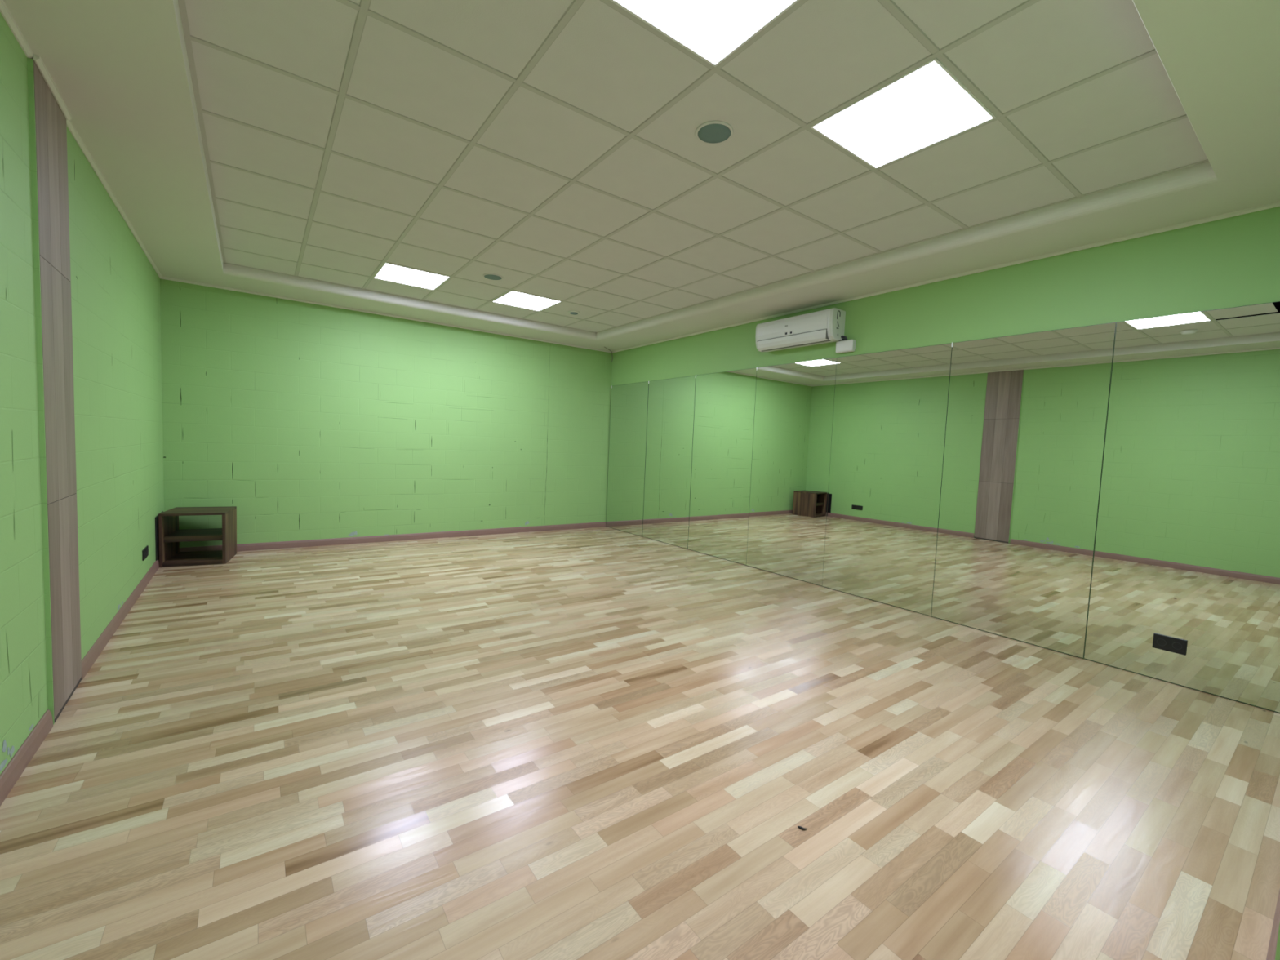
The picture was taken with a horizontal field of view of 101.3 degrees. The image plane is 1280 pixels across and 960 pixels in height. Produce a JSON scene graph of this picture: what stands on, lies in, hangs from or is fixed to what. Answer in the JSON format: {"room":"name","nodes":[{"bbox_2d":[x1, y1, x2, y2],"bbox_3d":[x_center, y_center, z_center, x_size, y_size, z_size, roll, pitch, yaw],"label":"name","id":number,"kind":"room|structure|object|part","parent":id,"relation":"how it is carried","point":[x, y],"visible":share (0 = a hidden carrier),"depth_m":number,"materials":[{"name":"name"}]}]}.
{"room":"dance studio","nodes":[
{"label":"dance studio","id":0,"kind":"room"},
{"bbox_2d":[0,12,48,774],"bbox_3d":[-1.529,-0.348,0.757,0.180,3.120,3.410,0,5,-36],"label":"wall","id":1,"kind":"structure","parent":0,"point":[24,700],"depth_m":1.98,"materials":[{"name":"green paint"}]},
{"bbox_2d":[0,0,33,57],"bbox_3d":[-1.472,-1.568,0.808,0.018,0.021,3.210,0,5,-37],"label":"trim","id":2,"kind":"structure","parent":1,"relation":"attached to","point":[5,12],"depth_m":1.95,"materials":[{"name":"white"}]},
{"bbox_2d":[0,709,53,806],"bbox_3d":[-1.578,1.142,0.974,0.016,0.078,3.190,0,5,-37],"label":"baseboard","id":3,"kind":"structure","parent":1,"relation":"attached to","point":[10,775],"depth_m":1.98,"materials":[{"name":"brown wood"}]},
{"bbox_2d":[66,125,164,659],"bbox_3d":[-3.857,-0.646,3.907,0.137,3.120,3.425,0,5,-36],"label":"wall","id":4,"kind":"structure","parent":0,"point":[116,301],"depth_m":3.32,"materials":[{"name":"green paint"}]},
{"bbox_2d":[66,119,162,278],"bbox_3d":[-3.709,-1.853,3.812,0.018,0.021,3.282,0,5,-36],"label":"trim","id":5,"kind":"structure","parent":4,"relation":"attached to","point":[68,123],"depth_m":3.20,"materials":[{"name":"white"}]},
{"bbox_2d":[81,558,159,679],"bbox_3d":[-3.817,0.857,3.979,0.016,0.078,3.267,0,5,-36],"label":"baseboard","id":6,"kind":"structure","parent":4,"relation":"attached to","point":[98,646],"depth_m":3.32,"materials":[{"name":"brown wood"}]},
{"bbox_2d":[155,511,163,560],"bbox_3d":[-4.556,0.522,4.974,0.008,0.399,0.460,0,5,-36],"label":"board","id":7,"kind":"object","parent":6,"relation":"on","point":[157,540],"visible":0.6,"depth_m":4.82,"materials":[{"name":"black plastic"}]},
{"bbox_2d":[142,545,148,560],"bbox_3d":[-4.042,0.597,4.277,0.012,0.090,0.280,0,5,-36],"label":"socket plate","id":8,"kind":"object","parent":4,"relation":"attached to","point":[145,551],"visible":1,"depth_m":4.28,"materials":[{"name":"black plastic"}]},
{"bbox_2d":[160,278,612,547],"bbox_3d":[-2.629,-0.782,6.814,5.550,3.120,0.121,0,5,-36],"label":"wall","id":9,"kind":"structure","parent":0,"point":[313,421],"depth_m":6.27,"materials":[{"name":"green paint"}]},
{"bbox_2d":[160,276,612,352],"bbox_3d":[-2.556,-1.989,6.668,5.268,0.021,0.018,0,5,-36],"label":"trim","id":10,"kind":"structure","parent":9,"relation":"attached to","point":[162,277],"depth_m":6.15,"materials":[{"name":"white"}]},
{"bbox_2d":[179,521,605,551],"bbox_3d":[-2.669,0.720,6.843,5.266,0.078,0.016,0,5,-36],"label":"baseboard","id":11,"kind":"structure","parent":9,"relation":"attached to","point":[335,541],"depth_m":6.50,"materials":[{"name":"brown wood"}]},
{"bbox_2d":[605,386,611,522],"bbox_3d":[-0.496,-0.365,8.319,0.008,2.227,0.004,0,5,-36],"label":"trim","id":12,"kind":"structure","parent":9,"relation":"attached to","point":[611,387],"depth_m":8.32,"materials":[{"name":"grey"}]},
{"bbox_2d":[0,526,1279,959],"bbox_3d":[-0.576,1.029,3.974,5.340,0.001,7.270,0,5,-36],"label":"floor","id":13,"kind":"structure","parent":0,"point":[604,743],"depth_m":2.07,"materials":[{"name":"brown wood"}]},
{"bbox_2d":[158,506,236,567],"bbox_3d":[-4.348,0.545,5.186,0.492,0.502,0.505,0,4,-28],"label":"shelf unit","id":14,"kind":"object","parent":13,"relation":"on","point":[170,536],"visible":1,"depth_m":5.08,"materials":[{"name":"brown wood"}]},
{"bbox_3d":[-4.557,0.554,5.078,0.022,0.480,0.505,0,4,-28],"label":"panel","id":15,"kind":"part","parent":14,"relation":"part of","materials":[{"name":"brown wood"}]},
{"bbox_3d":[-4.357,0.762,5.201,0.448,0.022,0.504,0,4,-28],"label":"panel","id":16,"kind":"part","parent":14,"relation":"part of","materials":[{"name":"brown wood"}]},
{"bbox_3d":[-4.354,0.543,5.197,0.448,0.052,0.440,0,4,-28],"label":"shelf","id":17,"kind":"part","parent":14,"relation":"part of","materials":[{"name":"brown wood"}]},
{"bbox_3d":[-4.338,0.305,5.171,0.492,0.022,0.505,0,4,-28],"label":"panel","id":18,"kind":"part","parent":14,"relation":"part of","materials":[{"name":"brown wood"}]},
{"bbox_3d":[-4.142,0.557,5.295,0.025,0.480,0.505,0,4,-28],"label":"panel","id":19,"kind":"part","parent":14,"relation":"part of","materials":[{"name":"brown wood"}]},
{"bbox_2d":[3,0,1279,351],"bbox_3d":[-0.444,-1.921,3.811,5.550,0.384,7.400,0,5,-36],"label":"ceiling","id":20,"kind":"structure","parent":0,"point":[300,149],"depth_m":2.67,"materials":[{"name":"white paint"}]},
{"bbox_2d":[373,262,450,289],"bbox_3d":[-2.228,-1.981,5.110,0.576,0.016,0.576,0,5,-36],"label":"led panel","id":21,"kind":"object","parent":20,"relation":"attached to","point":[388,272],"visible":1,"depth_m":5.09,"materials":[{"name":"white plastic"}]},
{"bbox_2d":[482,273,502,279],"bbox_3d":[-1.399,-1.933,4.994,0.186,0.008,0.186,0,5,-36],"label":"ceiling speaker","id":22,"kind":"object","parent":20,"relation":"attached to","point":[489,276],"visible":1,"depth_m":4.98,"materials":[{"name":"plastic"}]},
{"bbox_2d":[492,290,561,311],"bbox_3d":[-1.259,-1.986,5.818,0.576,0.016,0.576,0,5,-36],"label":"led panel","id":23,"kind":"object","parent":20,"relation":"attached to","point":[513,298],"visible":0.99,"depth_m":5.80,"materials":[{"name":"white plastic"}]},
{"bbox_2d":[568,311,580,315],"bbox_3d":[-0.782,-1.976,6.217,0.144,0.023,0.144,0,5,-36],"label":"smoke detector","id":24,"kind":"object","parent":20,"relation":"attached to","point":[574,313],"visible":1,"depth_m":6.18,"materials":[{"name":"white plastic"}]},
{"bbox_2d":[609,0,799,66],"bbox_3d":[0.243,-1.662,1.729,0.576,0.016,0.576,0,5,-36],"label":"led panel","id":25,"kind":"object","parent":20,"relation":"attached to","point":[713,30],"visible":1,"depth_m":1.90,"materials":[{"name":"white plastic"}]},
{"bbox_2d":[695,120,733,144],"bbox_3d":[0.365,-1.705,2.578,0.186,0.008,0.186,0,5,-36],"label":"ceiling speaker","id":26,"kind":"object","parent":20,"relation":"attached to","point":[712,132],"visible":1,"depth_m":2.57,"materials":[{"name":"plastic"}]},
{"bbox_2d":[809,57,995,168],"bbox_3d":[1.212,-1.668,2.436,0.576,0.016,0.576,0,5,-36],"label":"led panel","id":27,"kind":"object","parent":20,"relation":"attached to","point":[926,106],"visible":1,"depth_m":2.40,"materials":[{"name":"white plastic"}]},
{"bbox_2d":[611,206,1279,711],"bbox_3d":[1.664,-0.520,5.484,0.186,3.120,7.400,0,5,-36],"label":"wall","id":28,"kind":"structure","parent":0,"point":[1234,261],"depth_m":3.69,"materials":[{"name":"green paint"}]},
{"bbox_2d":[605,381,648,536],"bbox_3d":[-0.208,-0.329,7.917,0.007,2.225,0.986,0,5,-36],"label":"wall mirror","id":29,"kind":"object","parent":28,"relation":"attached to","point":[628,402],"visible":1,"depth_m":7.89,"materials":[{"name":"clear glass"}]},
{"bbox_2d":[642,375,695,549],"bbox_3d":[0.373,-0.253,7.116,0.007,2.225,0.995,0,5,-36],"label":"wall mirror","id":30,"kind":"object","parent":28,"relation":"attached to","point":[671,402],"visible":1,"depth_m":7.08,"materials":[{"name":"clear glass"}]},
{"bbox_2d":[688,367,756,564],"bbox_3d":[0.961,-0.177,6.305,0.006,2.225,1.008,0,5,-36],"label":"wall mirror","id":31,"kind":"object","parent":28,"relation":"attached to","point":[725,402],"visible":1,"depth_m":6.26,"materials":[{"name":"clear glass"}]},
{"bbox_2d":[746,357,836,586],"bbox_3d":[1.549,-0.101,5.495,0.005,2.225,0.994,0,5,-36],"label":"wall mirror","id":32,"kind":"object","parent":28,"relation":"attached to","point":[793,411],"visible":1,"depth_m":5.45,"materials":[{"name":"clear glass"}]},
{"bbox_2d":[755,307,847,351],"bbox_3d":[1.598,-1.485,5.250,0.212,0.290,0.992,0,5,-36],"label":"air conditioner","id":33,"kind":"object","parent":28,"relation":"attached to","point":[827,326],"visible":1,"depth_m":5.12,"materials":[{"name":"white plastic"}]},
{"bbox_2d":[835,339,856,353],"bbox_3d":[1.930,-1.253,4.924,0.058,0.108,0.178,0,5,-36],"label":"pump","id":34,"kind":"object","parent":28,"relation":"attached to","point":[849,345],"visible":1,"depth_m":4.89,"materials":[{"name":"white plastic"}]},
{"bbox_2d":[822,342,952,616],"bbox_3d":[2.144,-0.024,4.674,0.007,2.225,1.035,0,5,-36],"label":"wall mirror","id":35,"kind":"object","parent":28,"relation":"attached to","point":[891,407],"visible":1,"depth_m":4.62,"materials":[{"name":"clear glass"}]},
{"bbox_2d":[612,201,1279,352],"bbox_3d":[1.609,-1.736,5.398,0.018,0.021,7.002,0,5,-36],"label":"trim","id":36,"kind":"structure","parent":28,"relation":"attached to","point":[1277,204],"depth_m":3.79,"materials":[{"name":"white"}]},
{"bbox_2d":[931,322,1115,658],"bbox_3d":[2.739,0.053,3.855,0.007,2.225,0.989,0,5,-36],"label":"wall mirror","id":37,"kind":"object","parent":28,"relation":"attached to","point":[1027,413],"visible":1,"depth_m":3.79,"materials":[{"name":"clear glass"}]},
{"bbox_2d":[1084,301,1279,712],"bbox_3d":[3.306,0.127,3.074,0.005,2.225,0.944,0,5,-36],"label":"wall mirror","id":38,"kind":"object","parent":28,"relation":"attached to","point":[1187,545],"visible":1,"depth_m":3.11,"materials":[{"name":"clear glass"}]},
{"bbox_2d":[1152,633,1187,655],"bbox_3d":[3.219,0.997,3.188,0.012,0.090,0.146,0,5,-36],"label":"socket plate","id":39,"kind":"object","parent":38,"relation":"attached to","point":[1164,642],"visible":1,"depth_m":3.18,"materials":[{"name":"black plastic"}]},
{"bbox_2d":[1275,923,1279,959],"bbox_3d":[1.583,-0.238,1.048,5.550,3.120,0.200,0,5,-36],"label":"wall","id":40,"kind":"structure","parent":0,"point":[1277,949],"depth_m":1.29,"materials":[{"name":"green paint"}]},
{"bbox_2d":[1266,888,1279,959],"bbox_3d":[2.559,1.244,2.034,2.455,0.078,0.016,0,5,-36],"label":"baseboard","id":41,"kind":"structure","parent":40,"relation":"attached to","point":[1271,953],"depth_m":1.41,"materials":[{"name":"brown wood"}]},
{"bbox_3d":[-2.695,-0.496,2.325,0.147,3.120,0.510,0,5,-36],"label":"wall","id":42,"kind":"structure","parent":0,"visible":0},
{"bbox_2d":[26,57,54,724],"bbox_3d":[-2.487,-0.311,2.176,0.018,2.743,0.005,0,5,-36],"label":"trim","id":43,"kind":"structure","parent":42,"relation":"attached to","point":[29,61],"depth_m":2.17,"materials":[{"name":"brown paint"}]},
{"bbox_2d":[33,53,71,119],"bbox_3d":[-2.570,-1.709,2.302,0.018,0.021,0.519,0,5,-37],"label":"trim","id":44,"kind":"structure","parent":42,"relation":"attached to","point":[37,59],"depth_m":2.26,"materials":[{"name":"white"}]},
{"bbox_2d":[33,60,81,722],"bbox_3d":[-2.635,-0.331,2.383,0.016,2.744,0.504,0,5,-36],"label":"cladding","id":45,"kind":"object","parent":42,"relation":"attached to","point":[51,127],"visible":0.98,"depth_m":2.35,"materials":[{"name":"brown wood"}]}
]}

